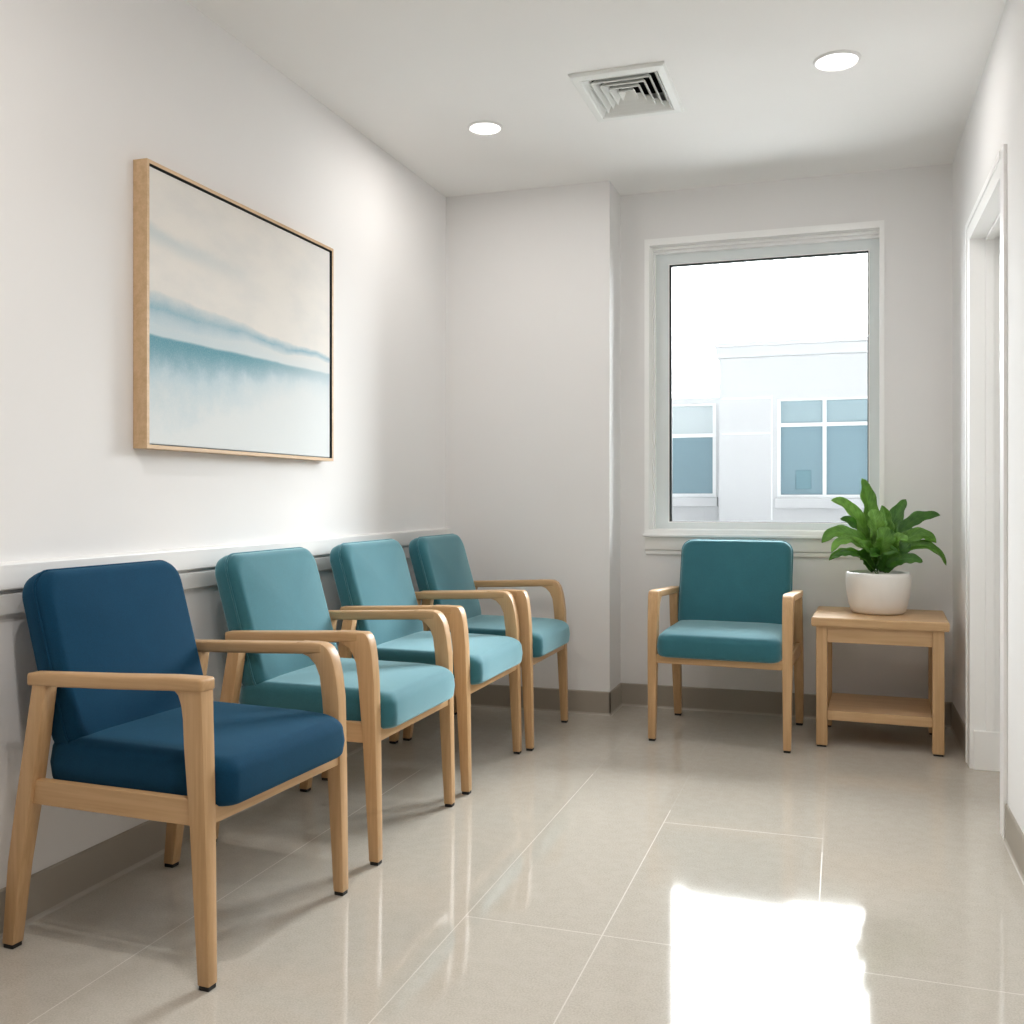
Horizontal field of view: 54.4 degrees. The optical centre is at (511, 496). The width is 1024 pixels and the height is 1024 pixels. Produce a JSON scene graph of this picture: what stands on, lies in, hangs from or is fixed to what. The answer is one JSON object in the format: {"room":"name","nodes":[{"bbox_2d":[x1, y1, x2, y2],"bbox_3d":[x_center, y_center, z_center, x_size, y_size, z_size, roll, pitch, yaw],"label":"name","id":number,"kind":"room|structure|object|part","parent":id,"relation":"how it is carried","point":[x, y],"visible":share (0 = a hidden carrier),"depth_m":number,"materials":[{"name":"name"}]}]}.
{"room":"hospital interior","nodes":[
{"label":"hospital interior","id":0,"kind":"room"},
{"bbox_2d":[0,0,445,888],"bbox_3d":[-1.810,-0.236,0.825,0.140,2.572,9.910,0,0,18],"label":"wall","id":1,"kind":"structure","parent":0,"point":[89,89],"depth_m":2.89,"materials":[{"name":"paint"}]},
{"bbox_2d":[0,742,362,939],"bbox_3d":[-1.790,0.994,0.644,0.013,0.113,9.300,0,0,18],"label":"baseboard","id":2,"kind":"structure","parent":1,"relation":"attached to","point":[64,882],"depth_m":2.67,"materials":[{"name":"beige plastic"}]},
{"bbox_2d":[0,547,409,615],"bbox_3d":[-1.789,0.256,0.644,0.014,0.052,9.300,0,0,18],"label":"trim","id":3,"kind":"structure","parent":1,"relation":"attached to","point":[12,602],"depth_m":3.06,"materials":[{"name":"white paint"}]},
{"bbox_2d":[0,528,449,590],"bbox_3d":[-1.785,0.188,0.643,0.022,0.067,9.300,0,0,18],"label":"trim","id":4,"kind":"structure","parent":1,"relation":"attached to","point":[13,574],"depth_m":3.04,"materials":[{"name":"white paint"}]},
{"bbox_2d":[133,158,333,460],"bbox_3d":[-0.881,-0.547,3.335,0.047,0.818,1.087,0,0,18],"label":"framed painting","id":5,"kind":"object","parent":1,"relation":"attached to","point":[233,305],"visible":1,"depth_m":3.18,"materials":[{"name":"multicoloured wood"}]},
{"bbox_2d":[0,706,1023,1023],"bbox_3d":[-0.610,1.090,0.428,2.668,0.080,9.910,0,0,18],"label":"floor","id":6,"kind":"structure","parent":0,"point":[705,871],"depth_m":2.61,"materials":[{"name":"tile"}]},
{"bbox_2d":[2,560,347,991],"bbox_3d":[-0.800,0.612,2.480,0.618,0.876,0.594,0,0,21],"label":"armchair","id":7,"kind":"object","parent":6,"relation":"on","point":[122,690],"visible":1,"depth_m":2.33,"materials":[{"name":"blue fabric"}]},
{"bbox_3d":[-1.119,0.733,2.311,0.135,0.615,0.040,0,0,21],"label":"leg","id":8,"kind":"part","parent":7,"relation":"part of","materials":[{"name":"brown wood"}]},
{"bbox_3d":[-0.897,0.676,2.225,0.484,0.059,0.021,0,0,21],"label":"rail","id":9,"kind":"part","parent":7,"relation":"part of","materials":[{"name":"brown wood"}]},
{"bbox_3d":[-1.000,0.392,2.558,0.189,0.431,0.496,0,0,21],"label":"backrest","id":10,"kind":"part","parent":7,"relation":"part of","materials":[{"name":"blue fabric"}]},
{"bbox_3d":[-0.877,0.409,2.217,0.494,0.047,0.048,0,0,21],"label":"armrest","id":11,"kind":"part","parent":7,"relation":"part of","materials":[{"name":"brown wood"}]},
{"bbox_3d":[-0.921,0.733,2.819,0.135,0.615,0.040,0,0,21],"label":"leg","id":12,"kind":"part","parent":7,"relation":"part of","materials":[{"name":"brown wood"}]},
{"bbox_3d":[-0.678,0.714,2.139,0.089,0.652,0.042,0,0,21],"label":"leg","id":13,"kind":"part","parent":7,"relation":"part of","materials":[{"name":"brown wood"}]},
{"bbox_2d":[50,701,344,805],"bbox_3d":[-0.758,0.612,2.463,0.528,0.123,0.504,0,0,21],"label":"seat cushion","id":14,"kind":"object","parent":7,"relation":"on","point":[256,751],"depth_m":2.30,"materials":[{"name":"blue fabric"}]},
{"bbox_3d":[-0.703,0.410,2.734,0.444,0.046,0.048,0,0,21],"label":"armrest","id":15,"kind":"part","parent":7,"relation":"part of","materials":[{"name":"brown wood"}]},
{"bbox_3d":[-0.560,0.684,2.386,0.026,0.040,0.522,0,0,21],"label":"rail","id":16,"kind":"part","parent":7,"relation":"part of","materials":[{"name":"brown wood"}]},
{"bbox_3d":[-0.503,0.714,2.657,0.140,0.652,0.042,0,0,21],"label":"leg","id":17,"kind":"part","parent":7,"relation":"part of","materials":[{"name":"brown wood"}]},
{"bbox_2d":[215,547,454,865],"bbox_3d":[-0.554,0.612,3.204,0.618,0.876,0.615,0,0,18],"label":"armchair","id":18,"kind":"object","parent":6,"relation":"on","point":[272,594],"visible":0.83,"depth_m":3.05,"materials":[{"name":"teal fabric"}]},
{"bbox_3d":[-0.867,0.733,3.010,0.135,0.615,0.041,0,0,18],"label":"leg","id":19,"kind":"part","parent":18,"relation":"part of","materials":[{"name":"brown wood"}]},
{"bbox_3d":[-0.757,0.392,3.271,0.189,0.431,0.514,0,0,18],"label":"backrest","id":20,"kind":"part","parent":18,"relation":"part of","materials":[{"name":"teal fabric"}]},
{"bbox_3d":[-0.645,0.410,2.936,0.444,0.046,0.050,0,0,18],"label":"armrest","id":21,"kind":"part","parent":18,"relation":"part of","materials":[{"name":"brown wood"}]},
{"bbox_3d":[-0.689,0.733,3.546,0.135,0.615,0.041,0,0,18],"label":"leg","id":22,"kind":"part","parent":18,"relation":"part of","materials":[{"name":"brown wood"}]},
{"bbox_2d":[239,658,454,728],"bbox_3d":[-0.512,0.612,3.190,0.528,0.123,0.522,0,0,18],"label":"seat cushion","id":23,"kind":"object","parent":18,"relation":"on","point":[407,691],"depth_m":3.01,"materials":[{"name":"teal fabric"}]},
{"bbox_3d":[-0.641,0.676,2.935,0.484,0.059,0.022,0,0,18],"label":"rail","id":24,"kind":"part","parent":18,"relation":"part of","materials":[{"name":"brown wood"}]},
{"bbox_3d":[-0.441,0.714,2.869,0.140,0.652,0.044,0,0,18],"label":"leg","id":25,"kind":"part","parent":18,"relation":"part of","materials":[{"name":"brown wood"}]},
{"bbox_3d":[-0.467,0.410,3.473,0.444,0.046,0.050,0,0,18],"label":"armrest","id":26,"kind":"part","parent":18,"relation":"part of","materials":[{"name":"brown wood"}]},
{"bbox_3d":[-0.310,0.684,3.123,0.026,0.040,0.541,0,0,18],"label":"rail","id":27,"kind":"part","parent":18,"relation":"part of","materials":[{"name":"brown wood"}]},
{"bbox_3d":[-0.264,0.714,3.406,0.140,0.652,0.044,0,0,18],"label":"leg","id":28,"kind":"part","parent":18,"relation":"part of","materials":[{"name":"brown wood"}]},
{"bbox_2d":[321,539,522,794],"bbox_3d":[-0.323,0.612,3.890,0.618,0.876,0.634,0,0,18],"label":"armchair","id":29,"kind":"object","parent":6,"relation":"on","point":[371,574],"visible":0.77,"depth_m":3.76,"materials":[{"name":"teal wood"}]},
{"bbox_3d":[-0.638,0.733,3.688,0.135,0.615,0.042,0,0,18],"label":"leg","id":30,"kind":"part","parent":29,"relation":"part of","materials":[{"name":"brown wood"}]},
{"bbox_3d":[-0.526,0.392,3.957,0.189,0.431,0.529,0,0,18],"label":"backrest","id":31,"kind":"part","parent":29,"relation":"part of","materials":[{"name":"teal fabric"}]},
{"bbox_3d":[-0.416,0.410,3.615,0.444,0.046,0.052,0,0,18],"label":"armrest","id":32,"kind":"part","parent":29,"relation":"part of","materials":[{"name":"brown wood"}]},
{"bbox_3d":[-0.456,0.733,4.240,0.135,0.615,0.042,0,0,18],"label":"leg","id":33,"kind":"part","parent":29,"relation":"part of","materials":[{"name":"brown wood"}]},
{"bbox_2d":[352,631,522,684],"bbox_3d":[-0.281,0.612,3.876,0.528,0.123,0.538,0,0,18],"label":"seat cushion","id":34,"kind":"object","parent":29,"relation":"on","point":[490,657],"depth_m":3.73,"materials":[{"name":"teal fabric"}]},
{"bbox_3d":[-0.213,0.714,3.547,0.140,0.652,0.045,0,0,18],"label":"leg","id":35,"kind":"part","parent":29,"relation":"part of","materials":[{"name":"brown wood"}]},
{"bbox_3d":[-0.233,0.410,4.167,0.444,0.046,0.052,0,0,18],"label":"armrest","id":36,"kind":"part","parent":29,"relation":"part of","materials":[{"name":"brown wood"}]},
{"bbox_3d":[-0.079,0.684,3.809,0.026,0.040,0.557,0,0,18],"label":"rail","id":37,"kind":"part","parent":29,"relation":"part of","materials":[{"name":"brown wood"}]},
{"bbox_3d":[-0.030,0.714,4.100,0.140,0.652,0.045,0,0,18],"label":"leg","id":38,"kind":"part","parent":29,"relation":"part of","materials":[{"name":"brown wood"}]},
{"bbox_2d":[403,534,569,750],"bbox_3d":[-0.094,0.612,4.475,0.618,0.876,0.590,0,0,18],"label":"armchair","id":39,"kind":"object","parent":6,"relation":"on","point":[439,562],"visible":0.63,"depth_m":4.38,"materials":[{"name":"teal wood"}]},
{"bbox_3d":[-0.403,0.733,4.291,0.135,0.615,0.039,0,0,18],"label":"leg","id":40,"kind":"part","parent":39,"relation":"part of","materials":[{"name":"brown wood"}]},
{"bbox_3d":[-0.297,0.392,4.542,0.189,0.431,0.493,0,0,18],"label":"backrest","id":41,"kind":"part","parent":39,"relation":"part of","materials":[{"name":"teal fabric"}]},
{"bbox_3d":[-0.233,0.733,4.806,0.135,0.615,0.039,0,0,18],"label":"leg","id":42,"kind":"part","parent":39,"relation":"part of","materials":[{"name":"brown wood"}]},
{"bbox_3d":[-0.181,0.410,4.218,0.444,0.046,0.048,0,0,18],"label":"armrest","id":43,"kind":"part","parent":39,"relation":"part of","materials":[{"name":"brown wood"}]},
{"bbox_2d":[429,615,569,657],"bbox_3d":[-0.051,0.612,4.461,0.528,0.123,0.501,0,0,18],"label":"seat cushion","id":44,"kind":"object","parent":39,"relation":"on","point":[548,636],"depth_m":4.34,"materials":[{"name":"teal fabric"}]},
{"bbox_3d":[-0.011,0.410,4.733,0.444,0.046,0.048,0,0,18],"label":"armrest","id":45,"kind":"part","parent":39,"relation":"part of","materials":[{"name":"brown wood"}]},
{"bbox_3d":[0.022,0.714,4.151,0.140,0.652,0.042,0,0,18],"label":"leg","id":46,"kind":"part","parent":39,"relation":"part of","materials":[{"name":"brown wood"}]},
{"bbox_3d":[0.150,0.684,4.394,0.026,0.040,0.519,0,0,18],"label":"rail","id":47,"kind":"part","parent":39,"relation":"part of","materials":[{"name":"brown wood"}]},
{"bbox_3d":[0.193,0.714,4.666,0.140,0.652,0.042,0,0,18],"label":"leg","id":48,"kind":"part","parent":39,"relation":"part of","materials":[{"name":"brown wood"}]},
{"bbox_2d":[647,539,803,752],"bbox_3d":[0.962,0.625,4.441,0.614,0.850,0.599,0,0,21],"label":"armchair","id":49,"kind":"object","parent":6,"relation":"on","point":[734,604],"visible":1,"depth_m":4.52,"materials":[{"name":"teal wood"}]},
{"bbox_3d":[0.625,0.724,4.352,0.044,0.633,0.136,0,0,21],"label":"leg","id":50,"kind":"part","parent":49,"relation":"part of","materials":[{"name":"brown wood"}]},
{"bbox_3d":[0.700,0.429,4.545,0.050,0.045,0.431,0,0,21],"label":"armrest","id":51,"kind":"part","parent":49,"relation":"part of","materials":[{"name":"brown wood"}]},
{"bbox_3d":[0.782,0.742,4.757,0.041,0.596,0.131,0,0,21],"label":"leg","id":52,"kind":"part","parent":49,"relation":"part of","materials":[{"name":"brown wood"}]},
{"bbox_2d":[657,620,781,662],"bbox_3d":[0.947,0.625,4.401,0.522,0.119,0.512,0,0,21],"label":"seat cushion","id":53,"kind":"object","parent":49,"relation":"on","point":[685,641],"depth_m":4.21,"materials":[{"name":"teal fabric"}]},
{"bbox_3d":[0.872,0.695,4.209,0.540,0.039,0.025,0,0,21],"label":"rail","id":54,"kind":"part","parent":49,"relation":"part of","materials":[{"name":"brown wood"}]},
{"bbox_3d":[1.038,0.412,4.635,0.514,0.418,0.184,0,0,21],"label":"backrest","id":55,"kind":"part","parent":49,"relation":"part of","materials":[{"name":"teal fabric"}]},
{"bbox_3d":[1.151,0.724,4.147,0.044,0.633,0.136,0,0,21],"label":"leg","id":56,"kind":"part","parent":49,"relation":"part of","materials":[{"name":"brown wood"}]},
{"bbox_3d":[1.226,0.429,4.340,0.050,0.045,0.431,0,0,21],"label":"armrest","id":57,"kind":"part","parent":49,"relation":"part of","materials":[{"name":"brown wood"}]},
{"bbox_3d":[1.224,0.688,4.337,0.022,0.057,0.470,0,0,21],"label":"rail","id":58,"kind":"part","parent":49,"relation":"part of","materials":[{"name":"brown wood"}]},
{"bbox_3d":[1.308,0.742,4.552,0.041,0.596,0.131,0,0,21],"label":"leg","id":59,"kind":"part","parent":49,"relation":"part of","materials":[{"name":"brown wood"}]},
{"bbox_2d":[811,606,949,756],"bbox_3d":[1.588,0.777,4.311,0.534,0.545,0.464,0,0,20],"label":"side table","id":60,"kind":"object","parent":6,"relation":"on","point":[919,628],"visible":1,"depth_m":4.15,"materials":[{"name":"brown wood"}]},
{"bbox_3d":[1.308,0.792,4.209,0.045,0.499,0.045,0,0,21],"label":"leg","id":61,"kind":"part","parent":60,"relation":"part of","materials":[{"name":"brown wood"}]},
{"bbox_3d":[1.444,0.792,4.572,0.045,0.499,0.045,0,0,20],"label":"leg","id":62,"kind":"part","parent":60,"relation":"part of","materials":[{"name":"brown wood"}]},
{"bbox_2d":[827,693,931,727],"bbox_3d":[1.588,0.917,4.311,0.408,0.040,0.412,0,0,20],"label":"shelf","id":63,"kind":"object","parent":60,"relation":"attached to","point":[904,711],"depth_m":4.21,"materials":[{"name":"brown wood"}]},
{"bbox_2d":[821,478,946,614],"bbox_3d":[1.600,0.212,4.341,0.537,0.587,0.269,0,0,0],"label":"potted plant","id":64,"kind":"object","parent":60,"relation":"on","point":[885,539],"visible":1,"depth_m":4.29,"materials":[{"name":"green plant"}]},
{"bbox_3d":[1.594,0.415,4.341,0.270,0.179,0.270,0,0,0],"label":"pot","id":65,"kind":"part","parent":64,"relation":"part of","materials":[{"name":"white ceramic"}]},
{"bbox_3d":[1.868,0.792,4.414,0.045,0.499,0.045,0,0,21],"label":"leg","id":66,"kind":"part","parent":60,"relation":"part of","materials":[{"name":"brown wood"}]},
{"bbox_3d":[1.732,0.792,4.051,0.045,0.499,0.045,0,0,21],"label":"leg","id":67,"kind":"part","parent":60,"relation":"part of","materials":[{"name":"brown wood"}]},
{"bbox_2d":[186,0,1006,196],"bbox_3d":[-0.610,-1.552,0.428,2.668,0.060,9.910,0,0,18],"label":"ceiling","id":68,"kind":"structure","parent":0,"point":[411,76],"depth_m":3.63,"materials":[{"name":"paint"}]},
{"bbox_2d":[468,120,502,134],"bbox_3d":[-0.110,-1.518,4.100,0.144,0.008,0.144,0,0,18],"label":"recessed light","id":69,"kind":"object","parent":68,"relation":"in","point":[485,127],"visible":1,"depth_m":4.10,"materials":[{"name":"white plastic"}]},
{"bbox_2d":[568,61,683,121],"bbox_3d":[0.439,-1.575,3.752,0.347,0.134,0.460,0,0,18],"label":"ceiling vent","id":70,"kind":"object","parent":68,"relation":"in","point":[618,93],"visible":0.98,"depth_m":3.76,"materials":[{"name":"white metal"}]},
{"bbox_2d":[813,50,860,70],"bbox_3d":[1.131,-1.518,3.472,0.160,0.008,0.160,0,0,18],"label":"recessed light","id":71,"kind":"object","parent":68,"relation":"in","point":[836,60],"visible":1,"depth_m":3.47,"materials":[{"name":"white plastic"}]},
{"bbox_2d":[446,163,952,701],"bbox_3d":[0.872,-0.236,4.910,2.388,2.572,0.470,0,0,18],"label":"wall","id":72,"kind":"structure","parent":0,"point":[545,285],"depth_m":4.87,"materials":[{"name":"paint"}]},
{"bbox_2d":[471,683,951,727],"bbox_3d":[0.835,0.994,4.799,2.388,0.113,0.263,0,0,18],"label":"baseboard","id":73,"kind":"structure","parent":72,"relation":"attached to","point":[769,703],"depth_m":4.88,"materials":[{"name":"beige plastic"}]},
{"bbox_2d":[643,220,883,557],"bbox_3d":[1.216,-0.500,4.869,1.136,1.572,0.170,0,0,18],"label":"window","id":74,"kind":"structure","parent":72,"relation":"in","point":[664,536],"depth_m":4.89,"materials":[{"name":"white paint"}]},
{"bbox_3d":[1.207,0.190,4.841,1.136,0.014,0.110,0,0,18],"label":"sill","id":75,"kind":"part","parent":74,"relation":"part of","materials":[{"name":"white paint"}]},
{"bbox_2d":[953,0,1023,833],"bbox_3d":[0.590,-0.236,0.031,0.140,2.572,9.910,0,0,18],"label":"wall","id":76,"kind":"structure","parent":0,"point":[995,119],"depth_m":3.04,"materials":[{"name":"paint"}]},
{"bbox_2d":[965,144,1006,839],"bbox_3d":[1.722,-0.015,3.485,0.149,2.130,0.962,0,0,18],"label":"door frame","id":77,"kind":"structure","parent":76,"relation":"in","point":[986,225],"depth_m":3.83,"materials":[{"name":"white paint"}]},
{"bbox_2d":[950,702,1023,884],"bbox_3d":[0.504,0.994,0.018,0.013,0.113,9.550,0,0,18],"label":"baseboard","id":78,"kind":"structure","parent":76,"relation":"attached to","point":[1013,841],"depth_m":2.95,"materials":[{"name":"beige plastic"}]},
{"label":"outside","id":79,"kind":"structure","parent":0,"visible":0},
{"bbox_3d":[6.437,1.450,19.463,28.000,0.200,23.000,0,0,18],"label":"ground","id":80,"kind":"structure","parent":79,"visible":0},
{"bbox_2d":[672,336,866,521],"bbox_3d":[5.306,-0.378,16.045,18.000,3.456,6.200,0,0,18],"label":"office building","id":81,"kind":"structure","parent":80,"relation":"on","point":[784,436],"depth_m":13.57,"materials":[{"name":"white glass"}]},
{"bbox_3d":[2.539,-1.105,14.533,0.780,0.429,0.010,0,0,18],"label":"pane","id":82,"kind":"part","parent":81,"relation":"part of","materials":[{"name":"glass"}]},
{"bbox_3d":[2.539,-0.470,14.533,0.780,0.840,0.010,0,0,18],"label":"pane","id":83,"kind":"part","parent":81,"relation":"part of","materials":[{"name":"blue glass"}]},
{"bbox_3d":[2.498,0.070,14.409,0.940,0.140,0.110,0,0,18],"label":"sill","id":84,"kind":"part","parent":81,"relation":"part of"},
{"bbox_3d":[3.947,-1.142,13.541,0.571,0.326,0.010,0,0,18],"label":"pane","id":85,"kind":"part","parent":81,"relation":"part of","materials":[{"name":"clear glass"}]},
{"bbox_3d":[3.947,-0.505,13.541,0.571,0.948,0.010,0,0,18],"label":"pane","id":86,"kind":"part","parent":81,"relation":"part of","materials":[{"name":"blue glass"}]},
{"bbox_3d":[3.953,-0.236,13.522,0.200,0.257,0.019,0,0,18],"label":"panel","id":87,"kind":"part","parent":81,"relation":"part of","materials":[{"name":"blue glass"}]},
{"bbox_3d":[4.177,0.084,13.328,1.292,0.140,0.110,0,0,18],"label":"sill","id":88,"kind":"part","parent":81,"relation":"part of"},
{"bbox_3d":[4.489,-1.142,13.361,0.571,0.326,0.010,0,0,18],"label":"pane","id":89,"kind":"part","parent":81,"relation":"part of","materials":[{"name":"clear glass"}]},
{"bbox_3d":[4.489,-0.505,13.361,0.571,0.948,0.010,0,0,18],"label":"pane","id":90,"kind":"part","parent":81,"relation":"part of","materials":[{"name":"blue glass"}]}
]}

